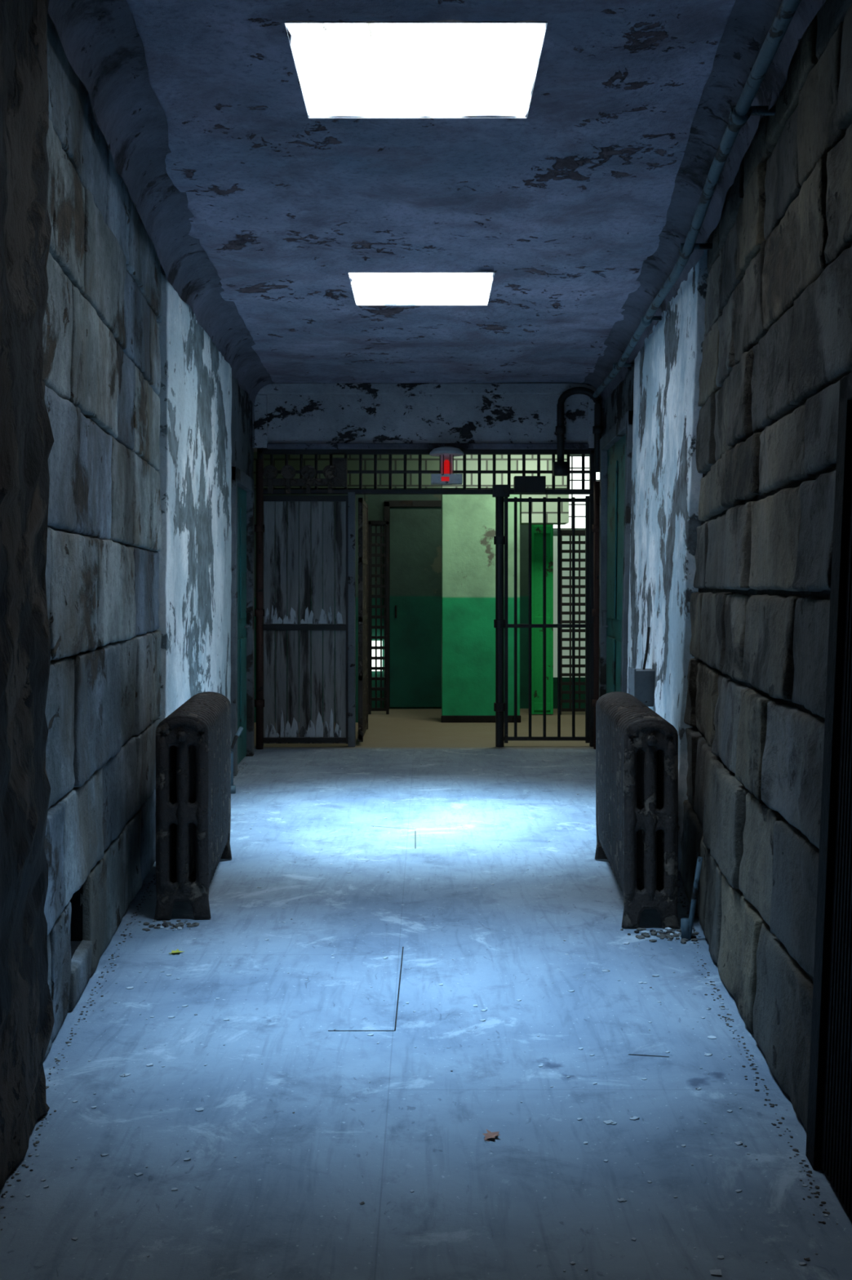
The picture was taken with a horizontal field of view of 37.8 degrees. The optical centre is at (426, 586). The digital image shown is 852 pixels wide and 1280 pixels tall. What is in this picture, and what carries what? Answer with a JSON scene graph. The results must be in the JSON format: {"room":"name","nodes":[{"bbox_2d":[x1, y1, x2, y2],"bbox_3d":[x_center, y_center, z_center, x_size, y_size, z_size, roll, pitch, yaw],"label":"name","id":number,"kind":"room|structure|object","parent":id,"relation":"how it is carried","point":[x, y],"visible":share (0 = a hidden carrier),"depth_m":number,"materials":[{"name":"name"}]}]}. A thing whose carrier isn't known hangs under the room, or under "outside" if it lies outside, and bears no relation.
{"room":"prison interior","nodes":[
{"label":"prison interior","id":0,"kind":"room"},
{"bbox_2d":[0,0,253,1190],"bbox_3d":[-1.270,-0.178,4.434,0.468,3.056,12.167,0,0,-4],"label":"wall","id":1,"kind":"structure","parent":0,"point":[124,426],"depth_m":4.00,"materials":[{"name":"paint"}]},
{"bbox_2d":[230,466,254,776],"bbox_3d":[-1.391,0.250,9.385,0.079,2.200,1.132,0,0,-1],"label":"door","id":2,"kind":"structure","parent":1,"relation":"in","point":[242,486],"depth_m":9.47,"materials":[{"name":"teal paint"}]},
{"bbox_2d":[254,458,264,749],"bbox_3d":[-1.380,0.150,10.300,0.084,2.400,0.080,0,0,0],"label":"riser pipe","id":3,"kind":"object","parent":1,"relation":"attached to","point":[259,526],"visible":0.95,"depth_m":10.27,"materials":[{"name":"black metal"}]},
{"bbox_2d":[253,452,441,488],"bbox_3d":[-1.117,-1.220,12.500,2.545,0.500,0.500,0,0,0],"label":"metal grating","id":4,"kind":"object","parent":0,"point":[429,462],"visible":0.14,"depth_m":12.25,"materials":[{"name":"black metal"}]},
{"bbox_2d":[0,708,851,1279],"bbox_3d":[0.000,1.425,7.125,5.200,0.150,17.750,0,0,0],"label":"floor","id":5,"kind":"structure","parent":0,"point":[531,1201],"depth_m":3.46,"materials":[{"name":"grey concrete"}]},
{"bbox_2d":[169,949,182,954],"bbox_3d":[-0.918,1.343,4.563,0.046,0.007,0.054,0,0,25],"label":"dry leaf","id":6,"kind":"object","parent":5,"relation":"on","point":[177,950],"visible":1,"depth_m":4.57,"materials":[{"name":"plant"}]},
{"bbox_2d":[154,691,231,919],"bbox_3d":[-1.027,0.933,5.569,0.227,0.826,1.166,0,0,-4],"label":"radiator","id":7,"kind":"object","parent":5,"relation":"on","point":[193,813],"visible":1,"depth_m":5.02,"materials":[{"name":"black metal"}]},
{"bbox_2d":[231,726,243,794],"bbox_3d":[-1.244,1.135,8.114,0.116,0.430,0.057,0,0,-28],"label":"pipe","id":8,"kind":"object","parent":5,"relation":"on","point":[240,730],"visible":0.71,"depth_m":8.09,"materials":[{"name":"grey metal"}]},
{"bbox_2d":[254,488,365,722],"bbox_3d":[-1.505,0.195,12.500,1.770,2.310,0.400,0,0,0],"label":"bars","id":9,"kind":"object","parent":5,"relation":"on","point":[357,495],"depth_m":12.30,"materials":[{"name":"black metal"}]},
{"bbox_2d":[368,520,389,714],"bbox_3d":[-0.500,0.330,13.100,0.220,2.040,0.040,0,0,0],"label":"door","id":10,"kind":"structure","parent":5,"relation":"on","point":[371,523],"depth_m":13.09,"materials":[{"name":"black metal"}]},
{"bbox_2d":[15,756,817,1279],"bbox_3d":[0.013,1.347,5.798,2.680,0.006,8.001,0,0,0],"label":"chips","id":11,"kind":"object","parent":5,"relation":"on","point":[714,1273],"visible":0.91,"depth_m":3.40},
{"bbox_2d":[0,762,838,1230],"bbox_3d":[0.004,1.343,6.051,2.807,0.013,6.904,0,0,0],"label":"rubble","id":12,"kind":"object","parent":5,"relation":"on","point":[669,934],"visible":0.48,"depth_m":4.33,"materials":[{"name":"stone"}]},
{"bbox_2d":[257,448,595,746],"bbox_3d":[0.015,0.095,10.920,2.870,2.510,1.160,0,0,0],"label":"gate","id":13,"kind":"object","parent":5,"relation":"on","point":[335,474],"visible":0.96,"depth_m":10.45,"materials":[{"name":"black metal"}]},
{"bbox_2d":[263,501,346,743],"bbox_3d":[-1.015,0.280,10.432,0.694,2.080,0.035,0,0,0],"label":"planks","id":14,"kind":"object","parent":13,"relation":"attached to","point":[286,512],"visible":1,"depth_m":10.41,"materials":[{"name":"paint"}]},
{"bbox_2d":[265,601,342,737],"bbox_3d":[-1.022,0.695,10.414,0.651,1.139,0.001,0,0,0],"label":"scraped patches","id":15,"kind":"object","parent":14,"relation":"attached to","point":[293,732],"visible":1,"depth_m":10.41,"materials":[{"name":"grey wood"}]},
{"bbox_2d":[262,495,348,743],"bbox_3d":[-1.009,0.280,10.425,0.712,2.080,0.060,0,0,0],"label":"straps","id":16,"kind":"object","parent":14,"relation":"attached to","point":[265,498],"visible":1,"depth_m":10.40,"materials":[{"name":"black metal"}]},
{"bbox_2d":[429,446,464,484],"bbox_3d":[0.172,-1.002,10.330,0.288,0.305,0.288,0,0,0],"label":"light","id":17,"kind":"object","parent":13,"relation":"attached to","point":[446,476],"visible":1,"depth_m":10.28,"materials":[{"name":"red plastic"}]},
{"bbox_2d":[441,494,520,722],"bbox_3d":[0.545,0.195,12.518,0.790,2.310,0.465,0,0,0],"label":"wall pier","id":18,"kind":"object","parent":5,"relation":"on","point":[468,521],"visible":0.75,"depth_m":12.30,"materials":[{"name":"green paint"}]},
{"bbox_2d":[482,1129,499,1142],"bbox_3d":[0.161,1.343,3.037,0.046,0.007,0.060,0,0,0],"label":"dry leaf","id":19,"kind":"object","parent":5,"relation":"on","point":[489,1135],"visible":1,"depth_m":3.04,"materials":[{"name":"brown plant"}]},
{"bbox_2d":[328,826,669,1057],"bbox_3d":[0.195,1.349,5.275,1.006,0.001,3.432,0,0,0],"label":"cracks","id":20,"kind":"object","parent":5,"relation":"on","point":[378,826],"depth_m":3.96,"materials":[{"name":"grey concrete"}]},
{"bbox_2d":[531,524,553,714],"bbox_3d":[1.215,0.345,13.018,0.230,1.990,0.065,0,0,0],"label":"door","id":21,"kind":"structure","parent":5,"relation":"on","point":[536,530],"depth_m":13.00,"materials":[{"name":"green paint"}]},
{"bbox_2d":[560,529,585,715],"bbox_3d":[1.660,0.380,13.050,0.540,1.940,0.040,0,0,0],"label":"door","id":22,"kind":"structure","parent":5,"relation":"on","point":[563,532],"depth_m":13.04,"materials":[{"name":"black metal"}]},
{"bbox_2d":[595,691,679,928],"bbox_3d":[0.915,0.933,5.504,0.227,0.826,1.293,0,0,3],"label":"radiator","id":23,"kind":"object","parent":5,"relation":"on","point":[637,748],"visible":1,"depth_m":4.89,"materials":[{"name":"black metal"}]},
{"bbox_2d":[680,856,702,941],"bbox_3d":[1.012,1.190,4.731,0.082,0.324,0.031,0,0,22],"label":"pipe","id":24,"kind":"object","parent":5,"relation":"on","point":[686,924],"visible":1,"depth_m":4.72,"materials":[{"name":"grey metal"}]},
{"bbox_2d":[252,382,604,452],"bbox_3d":[0.025,-1.433,10.562,3.250,0.575,0.375,0,0,0],"label":"wall","id":25,"kind":"structure","parent":0,"point":[286,415],"depth_m":10.42,"materials":[{"name":"paint"}]},
{"bbox_2d":[552,386,603,475],"bbox_3d":[1.266,-1.289,10.325,0.413,0.738,0.111,0,0,0],"label":"conduit pipe","id":26,"kind":"object","parent":25,"relation":"attached to","point":[560,467],"visible":0.94,"depth_m":10.31,"materials":[{"name":"black metal"}]},
{"bbox_2d":[47,0,826,404],"bbox_3d":[0.000,-1.817,4.375,3.500,0.606,12.250,0,0,0],"label":"ceiling","id":27,"kind":"structure","parent":0,"point":[414,163],"depth_m":4.92,"materials":[{"name":"paint"}]},
{"bbox_2d":[365,454,589,708],"bbox_3d":[0.000,-0.060,13.800,5.200,2.820,0.200,0,0,0],"label":"wall","id":28,"kind":"structure","parent":0,"point":[375,503],"depth_m":13.70,"materials":[{"name":"green paint"}]},
{"bbox_2d":[372,640,380,671],"bbox_3d":[-0.560,0.765,13.620,0.160,0.330,0.040,0,0,0],"label":"window","id":29,"kind":"structure","parent":28,"relation":"in","point":[373,642],"depth_m":13.60,"materials":[{"name":"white glass"}]},
{"bbox_2d":[384,500,441,708],"bbox_3d":[0.050,0.205,13.659,1.020,2.290,0.061,0,0,0],"label":"door","id":30,"kind":"structure","parent":28,"relation":"in","point":[415,526],"depth_m":13.66,"materials":[{"name":"green metal"}]},
{"bbox_2d":[553,536,585,677],"bbox_3d":[1.665,0.225,13.640,0.570,1.550,0.040,0,0,0],"label":"window","id":31,"kind":"structure","parent":28,"relation":"in","point":[565,546],"depth_m":13.62,"materials":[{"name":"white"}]},
{"bbox_2d":[553,455,599,528],"bbox_3d":[1.715,-1.030,13.660,0.682,0.812,0.060,0,0,0],"label":"window","id":32,"kind":"structure","parent":28,"relation":"in","point":[577,460],"depth_m":13.66,"materials":[{"name":"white glass"}]},
{"bbox_2d":[441,454,567,488],"bbox_3d":[0.790,-1.220,12.500,1.260,0.500,0.500,0,0,0],"label":"bulkhead","id":33,"kind":"object","parent":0,"point":[486,460],"visible":0.29,"depth_m":12.25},
{"bbox_2d":[520,494,568,524],"bbox_3d":[1.185,-0.795,12.550,0.470,0.330,0.400,0,0,0],"label":"lintel","id":34,"kind":"object","parent":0,"point":[536,507],"visible":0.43,"depth_m":12.35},
{"bbox_2d":[604,0,851,1131],"bbox_3d":[1.266,-0.178,4.445,0.490,3.057,12.152,0,0,4],"label":"wall","id":35,"kind":"structure","parent":0,"point":[732,395],"depth_m":3.96,"materials":[{"name":"stone"}]},
{"bbox_2d":[592,480,599,749],"bbox_3d":[1.420,0.240,10.300,0.084,2.220,0.080,0,0,0],"label":"riser pipe","id":36,"kind":"object","parent":35,"relation":"attached to","point":[596,526],"visible":0.6,"depth_m":10.27,"materials":[{"name":"black metal"}]},
{"bbox_2d":[599,410,633,697],"bbox_3d":[1.406,0.075,9.315,0.124,2.550,1.673,0,0,1],"label":"door","id":37,"kind":"structure","parent":35,"relation":"in","point":[616,445],"depth_m":9.41,"materials":[{"name":"teal paint"}]},
{"bbox_2d":[628,626,655,706],"bbox_3d":[1.220,0.780,6.990,0.130,1.100,0.200,0,0,0],"label":"junction box","id":38,"kind":"object","parent":35,"relation":"attached to","point":[641,681],"visible":0.57,"depth_m":6.90,"materials":[{"name":"black metal"}]},
{"bbox_2d":[593,0,800,397],"bbox_3d":[1.015,-1.515,4.199,0.860,0.058,11.402,0,0,0],"label":"conduit pipe","id":39,"kind":"object","parent":35,"relation":"attached to","point":[740,113],"depth_m":4.30,"materials":[{"name":"grey metal"}]},
{"bbox_2d":[805,372,851,1222],"bbox_3d":[0.902,0.430,2.083,0.123,1.840,1.737,0,0,4],"label":"door","id":40,"kind":"structure","parent":35,"relation":"in","point":[829,1117],"depth_m":2.86,"materials":[{"name":"metal"}]}
]}

